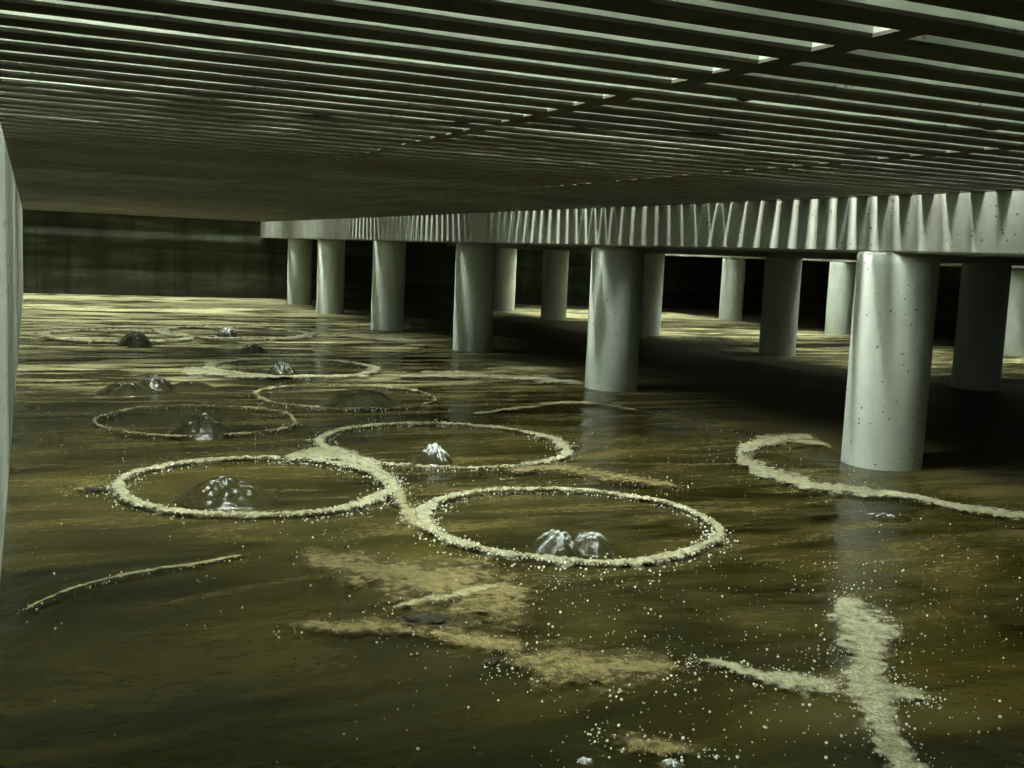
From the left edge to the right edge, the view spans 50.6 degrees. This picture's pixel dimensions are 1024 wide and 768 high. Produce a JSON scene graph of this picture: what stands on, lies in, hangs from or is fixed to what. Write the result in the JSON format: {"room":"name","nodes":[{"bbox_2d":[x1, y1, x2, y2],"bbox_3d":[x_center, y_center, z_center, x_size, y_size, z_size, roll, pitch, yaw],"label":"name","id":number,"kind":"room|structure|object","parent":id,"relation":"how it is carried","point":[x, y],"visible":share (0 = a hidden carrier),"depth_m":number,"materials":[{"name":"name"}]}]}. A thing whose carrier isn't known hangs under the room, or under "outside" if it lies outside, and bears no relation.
{"room":"slurry pit","nodes":[
{"label":"slurry pit","id":0,"kind":"room"},
{"bbox_2d":[0,123,22,576],"bbox_3d":[-5.594,-1.107,11.919,0.300,2.000,19.802,-1,8,-24],"label":"wall","id":1,"kind":"structure","parent":0,"point":[11,221],"depth_m":5.37,"materials":[{"name":"concrete"}]},
{"bbox_2d":[22,209,271,221],"bbox_3d":[-7.337,-3.428,21.258,5.350,0.221,0.977,-1,8,-24],"label":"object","id":2,"kind":"structure","parent":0,"point":[22,209],"depth_m":21.30,"materials":[{"name":"concrete"}]},
{"bbox_2d":[22,207,273,221],"bbox_3d":[-6.912,-3.297,20.323,5.350,0.221,0.977,-1,8,-24],"label":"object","id":3,"kind":"structure","parent":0,"point":[22,207],"depth_m":20.31,"materials":[{"name":"concrete"}]},
{"bbox_2d":[22,206,294,220],"bbox_3d":[-6.487,-3.165,19.389,5.350,0.221,0.977,-1,8,-24],"label":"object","id":4,"kind":"structure","parent":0,"point":[22,206],"depth_m":19.43,"materials":[{"name":"concrete"}]},
{"bbox_2d":[21,205,299,220],"bbox_3d":[-6.062,-3.034,18.454,5.350,0.221,0.977,-1,8,-24],"label":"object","id":5,"kind":"structure","parent":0,"point":[21,205],"depth_m":18.48,"materials":[{"name":"concrete"}]},
{"bbox_2d":[21,203,321,219],"bbox_3d":[-5.637,-2.903,17.520,5.350,0.221,0.977,-1,8,-24],"label":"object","id":6,"kind":"structure","parent":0,"point":[21,203],"depth_m":17.53,"materials":[{"name":"concrete"}]},
{"bbox_2d":[20,201,337,218],"bbox_3d":[-5.213,-2.772,16.585,5.350,0.221,0.977,-1,8,-24],"label":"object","id":7,"kind":"structure","parent":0,"point":[20,201],"depth_m":16.58,"materials":[{"name":"concrete"}]},
{"bbox_2d":[20,199,351,218],"bbox_3d":[-4.788,-2.640,15.651,5.350,0.221,0.977,-1,8,-24],"label":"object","id":8,"kind":"structure","parent":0,"point":[20,199],"depth_m":15.63,"materials":[{"name":"concrete"}]},
{"bbox_2d":[19,197,370,217],"bbox_3d":[-4.363,-2.509,14.716,5.350,0.221,0.977,-1,8,-24],"label":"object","id":9,"kind":"structure","parent":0,"point":[27,198],"depth_m":14.70,"materials":[{"name":"concrete"}]},
{"bbox_2d":[19,194,394,216],"bbox_3d":[-3.938,-2.378,13.781,5.350,0.221,0.977,-1,8,-24],"label":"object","id":10,"kind":"structure","parent":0,"point":[20,195],"depth_m":13.76,"materials":[{"name":"concrete"}]},
{"bbox_2d":[18,191,421,215],"bbox_3d":[-3.513,-2.246,12.847,5.350,0.221,0.977,-1,8,-24],"label":"floor panel","id":11,"kind":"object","parent":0,"point":[19,192],"depth_m":12.81,"materials":[{"name":"concrete"}]},
{"bbox_2d":[17,187,457,214],"bbox_3d":[-3.088,-2.115,11.912,5.350,0.221,0.977,-1,8,-24],"label":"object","id":12,"kind":"structure","parent":0,"point":[18,188],"depth_m":11.86,"materials":[{"name":"concrete"}]},
{"bbox_2d":[16,183,491,213],"bbox_3d":[-2.663,-1.984,10.978,5.350,0.221,0.977,-1,8,-24],"label":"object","id":13,"kind":"structure","parent":0,"point":[22,185],"depth_m":10.91,"materials":[{"name":"concrete"}]},
{"bbox_2d":[15,178,539,211],"bbox_3d":[-2.238,-1.853,10.043,5.350,0.221,0.977,-1,8,-24],"label":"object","id":14,"kind":"structure","parent":0,"point":[17,180],"depth_m":9.97,"materials":[{"name":"concrete"}]},
{"bbox_2d":[13,171,588,209],"bbox_3d":[-1.813,-1.721,9.109,5.350,0.221,0.977,-1,8,-24],"label":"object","id":15,"kind":"structure","parent":0,"point":[17,174],"depth_m":9.01,"materials":[{"name":"concrete"}]},
{"bbox_2d":[11,162,645,207],"bbox_3d":[-1.388,-1.590,8.174,5.350,0.221,0.977,-1,8,-24],"label":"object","id":16,"kind":"structure","parent":0,"point":[25,167],"depth_m":8.06,"materials":[{"name":"concrete"}]},
{"bbox_2d":[8,151,723,205],"bbox_3d":[-0.963,-1.459,7.239,5.350,0.221,0.977,-1,8,-24],"label":"floor panel","id":17,"kind":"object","parent":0,"point":[15,157],"depth_m":7.10,"materials":[{"name":"concrete"}]},
{"bbox_2d":[22,210,757,308],"bbox_3d":[-1.732,-2.578,24.599,18.200,2.220,0.300,-1,8,-24],"label":"wall","id":18,"kind":"structure","parent":0,"point":[64,252],"depth_m":22.47,"materials":[{"name":"concrete"}]},
{"bbox_2d":[4,136,819,202],"bbox_3d":[-0.538,-1.327,6.305,5.350,0.221,0.977,-1,8,-24],"label":"floor panel","id":19,"kind":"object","parent":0,"point":[14,144],"depth_m":6.13,"materials":[{"name":"concrete"}]},
{"bbox_2d":[0,113,950,198],"bbox_3d":[-0.113,-1.196,5.370,5.350,0.221,0.977,-1,8,-24],"label":"floor panel","id":20,"kind":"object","parent":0,"point":[15,125],"depth_m":5.14,"materials":[{"name":"concrete"}]},
{"bbox_2d":[0,0,1023,132],"bbox_3d":[1.161,-0.802,2.567,5.350,0.221,0.977,-1,8,-24],"label":"floor panel","id":21,"kind":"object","parent":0,"point":[891,58],"depth_m":2.17,"materials":[{"name":"concrete"}]},
{"bbox_2d":[0,10,1023,175],"bbox_3d":[0.736,-0.934,3.501,5.350,0.221,0.977,-1,8,-24],"label":"floor panel","id":22,"kind":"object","parent":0,"point":[38,47],"depth_m":3.04,"materials":[{"name":"concrete"}]},
{"bbox_2d":[0,77,1023,193],"bbox_3d":[0.311,-1.065,4.436,5.350,0.221,0.977,-1,8,-24],"label":"floor panel","id":23,"kind":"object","parent":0,"point":[17,96],"depth_m":4.15,"materials":[{"name":"concrete"}]},
{"bbox_2d":[0,293,1023,767],"bbox_3d":[2.731,-0.278,13.108,19.000,0.015,24.700,-1,8,-24],"label":"slurry","id":24,"kind":"object","parent":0,"point":[133,657],"visible":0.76,"depth_m":4.25,"materials":[{"name":"liquid"}]},
{"bbox_2d":[61,480,113,495],"bbox_3d":[-1.946,0.489,4.977,0.248,0.018,0.436,-1,8,-24],"label":"scum patch","id":25,"kind":"object","parent":24,"relation":"on","point":[83,486],"visible":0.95,"depth_m":5.00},
{"bbox_2d":[80,487,112,493],"bbox_3d":[-1.911,0.497,4.973,0.176,0.044,0.068,3,7,1],"label":"clod","id":26,"kind":"object","parent":24,"relation":"on","point":[95,490],"visible":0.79,"depth_m":4.95,"materials":[{"name":"soil"}]},
{"bbox_2d":[35,328,196,343],"bbox_3d":[-4.619,-0.575,12.685,1.870,0.053,1.904,-1,8,-24],"label":"ring","id":27,"kind":"object","parent":24,"relation":"on","point":[41,333],"visible":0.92,"depth_m":12.54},
{"bbox_2d":[95,383,160,396],"bbox_3d":[-2.916,0.032,8.217,0.492,0.091,0.492,-1,8,-24],"label":"slurry boil","id":28,"kind":"object","parent":24,"relation":"on","point":[116,389],"visible":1,"depth_m":8.10,"materials":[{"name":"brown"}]},
{"bbox_2d":[17,554,241,613],"bbox_3d":[-1.298,0.667,3.741,0.178,0.018,0.936,8,9,37],"label":"foam streak","id":29,"kind":"object","parent":24,"relation":"on","point":[120,574],"visible":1,"depth_m":3.78},
{"bbox_2d":[117,330,152,346],"bbox_3d":[-4.115,-0.502,11.813,0.394,0.185,0.394,-1,8,-24],"label":"slurry boil","id":30,"kind":"object","parent":24,"relation":"on","point":[134,338],"visible":1,"depth_m":11.71,"materials":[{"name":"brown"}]},
{"bbox_2d":[138,375,172,390],"bbox_3d":[-2.804,-0.014,8.499,0.328,0.123,0.328,-1,8,-24],"label":"slurry boil","id":31,"kind":"object","parent":24,"relation":"on","point":[158,383],"visible":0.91,"depth_m":8.43,"materials":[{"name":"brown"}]},
{"bbox_2d":[170,381,216,391],"bbox_3d":[-2.556,0.011,8.589,0.426,0.073,0.426,-1,8,-24],"label":"slurry boil","id":32,"kind":"object","parent":24,"relation":"on","point":[191,386],"visible":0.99,"depth_m":8.49,"materials":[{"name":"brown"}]},
{"bbox_2d":[92,404,301,439],"bbox_3d":[-2.015,0.233,7.004,1.327,0.035,1.313,-1,8,-24],"label":"ring","id":33,"kind":"object","parent":24,"relation":"on","point":[292,417],"visible":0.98,"depth_m":6.86,"materials":[{"name":"beige"}]},
{"bbox_2d":[165,413,233,440],"bbox_3d":[-1.893,0.249,6.569,0.426,0.143,0.426,-1,8,-24],"label":"slurry boil","id":34,"kind":"object","parent":24,"relation":"on","point":[206,427],"visible":0.98,"depth_m":6.46,"materials":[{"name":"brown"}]},
{"bbox_2d":[171,476,278,510],"bbox_3d":[-1.316,0.479,4.981,0.492,0.116,0.492,-1,8,-24],"label":"slurry boil","id":35,"kind":"object","parent":24,"relation":"on","point":[215,493],"visible":0.99,"depth_m":4.87,"materials":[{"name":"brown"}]},
{"bbox_2d":[216,325,239,338],"bbox_3d":[-3.454,-0.629,13.164,0.328,0.172,0.328,-1,8,-24],"label":"slurry boil","id":36,"kind":"object","parent":24,"relation":"on","point":[228,331],"visible":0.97,"depth_m":13.09,"materials":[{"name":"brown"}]},
{"bbox_2d":[152,325,316,340],"bbox_3d":[-3.533,-0.657,13.777,2.157,0.050,2.203,-1,8,-24],"label":"ring","id":37,"kind":"object","parent":24,"relation":"on","point":[304,334],"visible":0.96,"depth_m":13.47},
{"bbox_2d":[86,455,410,524],"bbox_3d":[-1.227,0.485,5.197,1.528,0.035,1.454,-1,8,-24],"label":"ring","id":38,"kind":"object","parent":24,"relation":"on","point":[118,484],"visible":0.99,"depth_m":5.03,"materials":[{"name":"beige"}]},
{"bbox_2d":[237,344,268,353],"bbox_3d":[-2.781,-0.383,11.620,0.361,0.111,0.361,-1,8,-24],"label":"slurry boil","id":39,"kind":"object","parent":24,"relation":"on","point":[252,348],"visible":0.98,"depth_m":11.53,"materials":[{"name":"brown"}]},
{"bbox_2d":[181,366,367,378],"bbox_3d":[-2.209,-0.071,9.464,1.861,0.033,1.270,4,7,10],"label":"foam streak","id":40,"kind":"object","parent":24,"relation":"on","point":[192,370],"visible":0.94,"depth_m":9.50},
{"bbox_2d":[266,360,299,378],"bbox_3d":[-2.044,-0.133,9.623,0.328,0.157,0.328,-1,8,-24],"label":"slurry boil","id":41,"kind":"object","parent":24,"relation":"on","point":[281,368],"visible":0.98,"depth_m":9.54,"materials":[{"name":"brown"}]},
{"bbox_2d":[201,357,397,380],"bbox_3d":[-2.141,-0.162,10.230,1.938,0.037,1.879,-1,8,-24],"label":"ring","id":42,"kind":"object","parent":24,"relation":"on","point":[210,365],"visible":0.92,"depth_m":10.18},
{"bbox_2d":[287,239,312,304],"bbox_3d":[-4.153,-1.994,21.176,0.479,1.671,0.476,5,7,16],"label":"concrete column","id":43,"kind":"structure","parent":24,"relation":"in","point":[300,251],"depth_m":20.97,"materials":[{"name":"grey concrete"}]},
{"bbox_2d":[260,221,286,238],"bbox_3d":[-4.638,-3.110,21.912,0.501,0.326,2.008,-1,8,-24],"label":"concrete beam","id":44,"kind":"structure","parent":43,"relation":"on","point":[268,229],"depth_m":21.73,"materials":[{"name":"grey concrete"}]},
{"bbox_2d":[316,239,344,313],"bbox_3d":[-3.158,-1.667,18.824,0.476,1.671,0.479,6,8,28],"label":"concrete column","id":45,"kind":"structure","parent":24,"relation":"in","point":[330,253],"depth_m":18.62,"materials":[{"name":"grey concrete"}]},
{"bbox_2d":[281,220,317,239],"bbox_3d":[-3.698,-2.820,19.844,0.501,0.326,2.569,-1,8,-24],"label":"concrete beam","id":46,"kind":"structure","parent":45,"relation":"on","point":[300,229],"depth_m":19.63,"materials":[{"name":"grey concrete"}]},
{"bbox_2d":[278,442,396,489],"bbox_3d":[-0.936,0.428,5.803,0.604,0.030,1.412,-1,8,-24],"label":"foam streak","id":47,"kind":"object","parent":24,"relation":"on","point":[316,452],"visible":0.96,"depth_m":5.95},
{"bbox_2d":[241,383,438,411],"bbox_3d":[-1.316,0.091,8.442,1.522,0.034,1.499,-1,8,-24],"label":"ring","id":48,"kind":"object","parent":24,"relation":"on","point":[258,395],"visible":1,"depth_m":8.43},
{"bbox_2d":[321,388,401,409],"bbox_3d":[-1.125,0.099,8.122,0.623,0.135,0.623,-1,8,-24],"label":"slurry boil","id":49,"kind":"object","parent":24,"relation":"on","point":[365,398],"visible":0.98,"depth_m":7.97,"materials":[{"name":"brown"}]},
{"bbox_2d":[337,333,418,342],"bbox_3d":[-1.724,-0.597,13.992,1.621,0.036,0.978,9,9,43],"label":"foam streak","id":50,"kind":"object","parent":24,"relation":"on","point":[383,338],"visible":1,"depth_m":13.88},
{"bbox_2d":[373,581,392,586],"bbox_3d":[-0.446,0.702,3.797,0.087,0.018,0.045,3,7,1],"label":"clod","id":51,"kind":"object","parent":24,"relation":"on","point":[378,583],"visible":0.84,"depth_m":3.79,"materials":[{"name":"brown soil"}]},
{"bbox_2d":[371,240,405,330],"bbox_3d":[-1.797,-1.227,15.662,0.479,1.671,0.476,8,9,40],"label":"concrete column","id":52,"kind":"structure","parent":24,"relation":"in","point":[389,257],"depth_m":15.45,"materials":[{"name":"grey concrete"}]},
{"bbox_2d":[314,217,373,240],"bbox_3d":[-2.457,-2.436,17.114,0.501,0.326,3.471,-1,8,-24],"label":"concrete beam","id":53,"kind":"structure","parent":52,"relation":"on","point":[353,229],"depth_m":16.79,"materials":[{"name":"grey concrete"}]},
{"bbox_2d":[374,214,455,242],"bbox_3d":[-1.112,-2.021,14.157,0.501,0.326,3.074,-1,8,-24],"label":"concrete beam","id":54,"kind":"structure","parent":52,"relation":"on","point":[421,228],"depth_m":13.85,"materials":[{"name":"grey concrete"}]},
{"bbox_2d":[390,503,400,507],"bbox_3d":[-0.530,0.559,4.956,0.062,0.028,0.036,3,7,1],"label":"clod","id":55,"kind":"object","parent":24,"relation":"on","point":[395,505],"visible":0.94,"depth_m":4.94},
{"bbox_2d":[388,480,418,527],"bbox_3d":[-0.496,0.553,4.947,0.192,0.024,1.040,1,7,-13],"label":"foam streak","id":56,"kind":"object","parent":24,"relation":"on","point":[400,497],"visible":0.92,"depth_m":4.86},
{"bbox_2d":[273,611,538,691],"bbox_3d":[-0.257,0.760,3.344,0.913,0.019,0.584,5,7,23],"label":"scum patch","id":57,"kind":"object","parent":24,"relation":"on","point":[477,640],"visible":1,"depth_m":3.30,"materials":[{"name":"beige"}]},
{"bbox_2d":[293,528,552,708],"bbox_3d":[-0.194,0.723,3.680,0.950,0.018,1.720,-1,8,-24],"label":"scum patch","id":58,"kind":"object","parent":24,"relation":"on","point":[435,581],"visible":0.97,"depth_m":3.84,"materials":[{"name":"beige"}]},
{"bbox_2d":[398,611,453,627],"bbox_3d":[-0.271,0.753,3.426,0.187,0.062,0.108,3,7,1],"label":"clod","id":59,"kind":"object","parent":24,"relation":"on","point":[428,619],"visible":0.76,"depth_m":3.40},
{"bbox_2d":[405,443,453,465],"bbox_3d":[-0.434,0.386,6.047,0.328,0.123,0.328,-1,8,-24],"label":"slurry boil","id":60,"kind":"object","parent":24,"relation":"on","point":[433,454],"visible":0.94,"depth_m":5.99,"materials":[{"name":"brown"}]},
{"bbox_2d":[302,421,583,471],"bbox_3d":[-0.414,0.355,6.561,1.741,0.038,1.611,-1,8,-24],"label":"ring","id":61,"kind":"object","parent":24,"relation":"on","point":[566,451],"visible":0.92,"depth_m":6.53,"materials":[{"name":"beige"}]},
{"bbox_2d":[383,583,521,614],"bbox_3d":[-0.214,0.718,3.693,0.573,0.021,0.225,-3,9,-39],"label":"foam streak","id":62,"kind":"object","parent":24,"relation":"on","point":[473,589],"visible":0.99,"depth_m":3.67},
{"bbox_2d":[437,620,472,630],"bbox_3d":[-0.180,0.762,3.402,0.111,0.027,0.064,3,7,1],"label":"clod","id":63,"kind":"object","parent":24,"relation":"on","point":[459,626],"visible":0.98,"depth_m":3.39,"materials":[{"name":"brown soil"}]},
{"bbox_2d":[452,243,495,351],"bbox_3d":[-0.460,-0.837,12.919,0.476,1.671,0.479,9,9,43],"label":"concrete column","id":64,"kind":"structure","parent":24,"relation":"in","point":[475,262],"depth_m":12.70,"materials":[{"name":"grey concrete"}]},
{"bbox_2d":[394,372,584,384],"bbox_3d":[-0.203,-0.066,10.175,1.790,0.027,1.011,2,7,-2],"label":"foam streak","id":65,"kind":"object","parent":24,"relation":"on","point":[456,375],"visible":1,"depth_m":10.11},
{"bbox_2d":[483,657,499,664],"bbox_3d":[-0.058,0.802,3.116,0.047,0.030,0.047,-1,8,-27],"label":"clod","id":66,"kind":"object","parent":24,"relation":"on","point":[493,660],"visible":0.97,"depth_m":3.11,"materials":[{"name":"grey"}]},
{"bbox_2d":[493,248,516,310],"bbox_3d":[-0.169,-1.948,22.239,0.476,1.671,0.479,-1,8,-27],"label":"concrete column","id":67,"kind":"structure","parent":24,"relation":"in","point":[506,258],"depth_m":22.02,"materials":[{"name":"grey concrete"}]},
{"bbox_2d":[447,243,456,246],"bbox_3d":[-0.691,-3.108,23.329,0.501,0.326,2.692,-1,8,-24],"label":"concrete beam","id":68,"kind":"structure","parent":67,"relation":"on","point":[448,244],"depth_m":24.18,"materials":[{"name":"grey concrete"}]},
{"bbox_2d":[24,396,1021,766],"bbox_3d":[0.055,0.520,5.466,4.603,0.010,6.297,-1,8,-24],"label":"bubbles","id":69,"kind":"object","parent":24,"relation":"on","point":[902,570],"visible":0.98,"depth_m":3.76,"materials":[{"name":"white liquid"}]},
{"bbox_2d":[469,400,635,413],"bbox_3d":[0.243,0.179,8.345,1.481,0.018,0.707,-1,8,-24],"label":"foam streak","id":70,"kind":"object","parent":24,"relation":"on","point":[567,401],"visible":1,"depth_m":8.46},
{"bbox_2d":[541,249,568,319],"bbox_3d":[0.787,-1.646,20.075,0.479,1.671,0.476,0,7,-17],"label":"concrete column","id":71,"kind":"structure","parent":24,"relation":"in","point":[555,262],"depth_m":19.86,"materials":[{"name":"grey concrete"}]},
{"bbox_2d":[496,244,545,249],"bbox_3d":[0.352,-2.786,21.035,0.501,0.326,2.382,-1,8,-24],"label":"concrete beam","id":72,"kind":"structure","parent":71,"relation":"on","point":[538,247],"depth_m":20.81,"materials":[{"name":"grey concrete"}]},
{"bbox_2d":[545,246,591,250],"bbox_3d":[1.525,-2.424,18.456,0.501,0.326,3.327,-1,8,-24],"label":"concrete beam","id":73,"kind":"structure","parent":71,"relation":"on","point":[569,248],"depth_m":18.99,"materials":[{"name":"grey concrete"}]},
{"bbox_2d":[400,486,738,574],"bbox_3d":[0.244,0.604,4.744,1.433,0.036,1.476,1,7,-13],"label":"ring","id":74,"kind":"object","parent":24,"relation":"on","point":[424,520],"visible":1,"depth_m":4.50,"materials":[{"name":"beige"}]},
{"bbox_2d":[527,529,615,559],"bbox_3d":[0.251,0.629,4.341,0.443,0.107,0.443,-1,8,-24],"label":"slurry boil","id":75,"kind":"object","parent":24,"relation":"on","point":[557,543],"visible":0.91,"depth_m":4.29,"materials":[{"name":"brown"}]},
{"bbox_2d":[577,757,592,764],"bbox_3d":[0.171,0.886,2.532,0.057,0.024,0.057,-1,8,-24],"label":"slurry boil","id":76,"kind":"object","parent":24,"relation":"on","point":[583,760],"visible":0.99,"depth_m":2.52,"materials":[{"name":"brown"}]},
{"bbox_2d":[484,629,700,742],"bbox_3d":[0.276,0.819,3.044,0.720,0.019,0.864,-1,8,-24],"label":"scum patch","id":77,"kind":"object","parent":24,"relation":"on","point":[578,664],"visible":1,"depth_m":3.10,"materials":[{"name":"beige"}]},
{"bbox_2d":[500,459,687,490],"bbox_3d":[0.424,0.499,5.745,1.082,0.020,0.760,7,8,31],"label":"scum patch","id":78,"kind":"object","parent":24,"relation":"on","point":[589,471],"visible":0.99,"depth_m":5.84,"materials":[{"name":"beige"}]},
{"bbox_2d":[585,246,644,391],"bbox_3d":[0.916,-0.397,9.766,0.476,1.671,0.479,-2,8,-34],"label":"concrete column","id":79,"kind":"structure","parent":24,"relation":"in","point":[616,277],"depth_m":9.55,"materials":[{"name":"grey concrete"}]},
{"bbox_2d":[451,208,593,246],"bbox_3d":[0.230,-1.606,11.204,0.502,0.326,3.461,-1,8,-24],"label":"concrete beam","id":80,"kind":"structure","parent":79,"relation":"on","point":[566,227],"depth_m":10.77,"materials":[{"name":"grey concrete"}]},
{"bbox_2d":[592,196,879,253],"bbox_3d":[1.661,-1.164,8.059,0.501,0.326,3.502,-1,8,-24],"label":"concrete beam","id":81,"kind":"structure","parent":79,"relation":"on","point":[833,225],"depth_m":7.50,"materials":[{"name":"grey concrete"}]},
{"bbox_2d":[640,253,664,334],"bbox_3d":[2.124,-1.222,17.050,0.476,1.671,0.479,2,7,-7],"label":"concrete column","id":82,"kind":"structure","parent":24,"relation":"in","point":[653,275],"depth_m":16.82,"materials":[{"name":"grey concrete"}]},
{"bbox_2d":[584,722,729,761],"bbox_3d":[0.337,0.873,2.631,0.300,0.017,0.289,-1,8,-24],"label":"scum patch","id":83,"kind":"object","parent":24,"relation":"on","point":[660,746],"visible":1,"depth_m":2.60,"materials":[{"name":"beige"}]},
{"bbox_2d":[659,758,684,767],"bbox_3d":[0.373,0.890,2.525,0.074,0.035,0.074,9,9,43],"label":"slurry boil","id":84,"kind":"object","parent":24,"relation":"on","point":[667,763],"visible":1,"depth_m":2.52,"materials":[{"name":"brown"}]},
{"bbox_2d":[719,258,745,321],"bbox_3d":[4.505,-1.740,22.205,0.479,1.671,0.476,5,7,17],"label":"concrete column","id":85,"kind":"structure","parent":24,"relation":"in","point":[733,269],"depth_m":21.99,"materials":[{"name":"grey concrete"}]},
{"bbox_2d":[665,254,724,257],"bbox_3d":[3.604,-3.025,24.200,0.501,0.326,4.666,-1,8,-24],"label":"concrete beam","id":86,"kind":"structure","parent":85,"relation":"on","point":[683,255],"depth_m":22.98,"materials":[{"name":"grey concrete"}]},
{"bbox_2d":[686,656,850,707],"bbox_3d":[0.729,0.836,3.080,0.475,0.016,0.280,4,7,14],"label":"foam streak","id":87,"kind":"object","parent":24,"relation":"on","point":[787,680],"visible":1,"depth_m":3.07},
{"bbox_2d":[758,257,801,356],"bbox_3d":[3.509,-0.821,14.221,0.479,1.671,0.476,2,7,-4],"label":"concrete column","id":88,"kind":"structure","parent":24,"relation":"in","point":[782,276],"depth_m":14.01,"materials":[{"name":"grey concrete"}]},
{"bbox_2d":[644,248,765,256],"bbox_3d":[2.860,-2.011,15.518,0.501,0.326,3.174,-1,8,-24],"label":"concrete beam","id":89,"kind":"structure","parent":88,"relation":"on","point":[647,250],"depth_m":15.20,"materials":[{"name":"grey concrete"}]},
{"bbox_2d":[759,438,830,450],"bbox_3d":[1.860,0.402,7.087,0.495,0.017,0.828,6,8,24],"label":"foam streak","id":90,"kind":"object","parent":24,"relation":"on","point":[813,441],"visible":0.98,"depth_m":7.20},
{"bbox_2d":[824,262,856,334],"bbox_3d":[5.810,-1.317,19.169,0.476,1.671,0.479,6,8,30],"label":"concrete column","id":91,"kind":"structure","parent":24,"relation":"in","point":[841,282],"depth_m":18.95,"materials":[{"name":"grey concrete"}]},
{"bbox_2d":[725,256,836,261],"bbox_3d":[5.247,-2.518,20.587,0.501,0.326,3.332,-1,8,-24],"label":"concrete beam","id":92,"kind":"structure","parent":91,"relation":"on","point":[740,257],"depth_m":20.80,"materials":[{"name":"grey concrete"}]},
{"bbox_2d":[837,260,961,266],"bbox_3d":[6.666,-2.079,17.463,0.502,0.326,3.582,-1,8,-24],"label":"concrete beam","id":93,"kind":"structure","parent":91,"relation":"on","point":[849,261],"depth_m":16.84,"materials":[{"name":"grey concrete"}]},
{"bbox_2d":[780,583,942,767],"bbox_3d":[1.041,0.833,3.216,0.451,0.016,1.760,5,7,19],"label":"foam streak","id":94,"kind":"object","parent":24,"relation":"on","point":[867,636],"visible":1,"depth_m":3.12},
{"bbox_2d":[726,433,1023,519],"bbox_3d":[1.772,0.495,6.264,1.255,0.022,2.737,1,7,-13],"label":"foam streak","id":95,"kind":"object","parent":24,"relation":"on","point":[764,471],"visible":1,"depth_m":5.82},
{"bbox_2d":[862,512,911,522],"bbox_3d":[1.780,0.634,5.164,0.305,0.034,0.222,-1,8,-24],"label":"slurry boil","id":96,"kind":"object","parent":24,"relation":"on","point":[881,517],"visible":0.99,"depth_m":5.13,"materials":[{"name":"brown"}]},
{"bbox_2d":[841,252,940,470],"bbox_3d":[2.274,0.048,6.566,0.479,1.671,0.476,0,7,-19],"label":"concrete column","id":97,"kind":"structure","parent":24,"relation":"in","point":[895,301],"depth_m":6.36,"materials":[{"name":"grey concrete"}]},
{"bbox_2d":[875,191,1023,257],"bbox_3d":[3.086,-0.724,4.923,0.501,0.326,3.438,-1,8,-24],"label":"concrete beam","id":98,"kind":"structure","parent":97,"relation":"on","point":[978,224],"depth_m":5.85,"materials":[{"name":"grey concrete"}]},
{"bbox_2d":[880,674,945,708],"bbox_3d":[1.064,0.867,2.951,0.204,0.016,0.388,6,8,28],"label":"foam streak","id":99,"kind":"object","parent":24,"relation":"on","point":[911,693],"visible":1,"depth_m":3.00},
{"bbox_2d":[951,263,1011,390],"bbox_3d":[4.809,-0.393,11.148,0.476,1.671,0.479,4,7,11],"label":"concrete column","id":100,"kind":"structure","parent":24,"relation":"in","point":[983,301],"depth_m":10.94,"materials":[{"name":"grey concrete"}]},
{"bbox_2d":[765,251,972,263],"bbox_3d":[4.204,-1.596,12.564,0.501,0.326,3.364,-1,8,-24],"label":"concrete beam","id":101,"kind":"structure","parent":100,"relation":"on","point":[805,255],"depth_m":12.87,"materials":[{"name":"grey concrete"}]},
{"bbox_2d":[972,257,1023,265],"bbox_3d":[5.621,-1.158,9.447,0.501,0.326,3.536,-1,8,-24],"label":"concrete beam","id":102,"kind":"structure","parent":100,"relation":"on","point":[1011,261],"depth_m":10.66,"materials":[{"name":"grey concrete"}]},
{"bbox_2d":[1003,269,1023,356],"bbox_3d":[7.461,-0.864,16.010,0.479,1.671,0.476,6,8,27],"label":"concrete column","id":103,"kind":"structure","parent":24,"relation":"in","point":[1014,336],"depth_m":15.80,"materials":[{"name":"grey concrete"}]},
{"bbox_2d":[754,259,961,330],"bbox_3d":[11.551,-1.081,17.005,0.300,2.220,24.700,-1,8,-24],"label":"wall","id":104,"kind":"structure","parent":0,"point":[814,274],"depth_m":25.75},
{"bbox_2d":[905,0,1023,21],"bbox_3d":[1.586,-0.671,1.632,5.350,0.221,0.977,-1,8,-24],"label":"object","id":105,"kind":"structure","parent":0,"point":[1008,9],"depth_m":1.75,"materials":[{"name":"concrete"}]},
{"bbox_3d":[9.666,-2.072,16.175,4.400,0.220,25.000,-1,8,-24],"label":"ceiling slab","id":106,"kind":"structure","parent":0,"visible":0},
{"bbox_2d":[1011,266,1023,268],"bbox_3d":[8.121,-1.630,14.263,0.501,0.326,3.501,-1,8,-24],"label":"concrete beam","id":107,"kind":"structure","parent":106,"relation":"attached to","point":[1013,267],"depth_m":15.55,"materials":[{"name":"grey concrete"}]}
]}

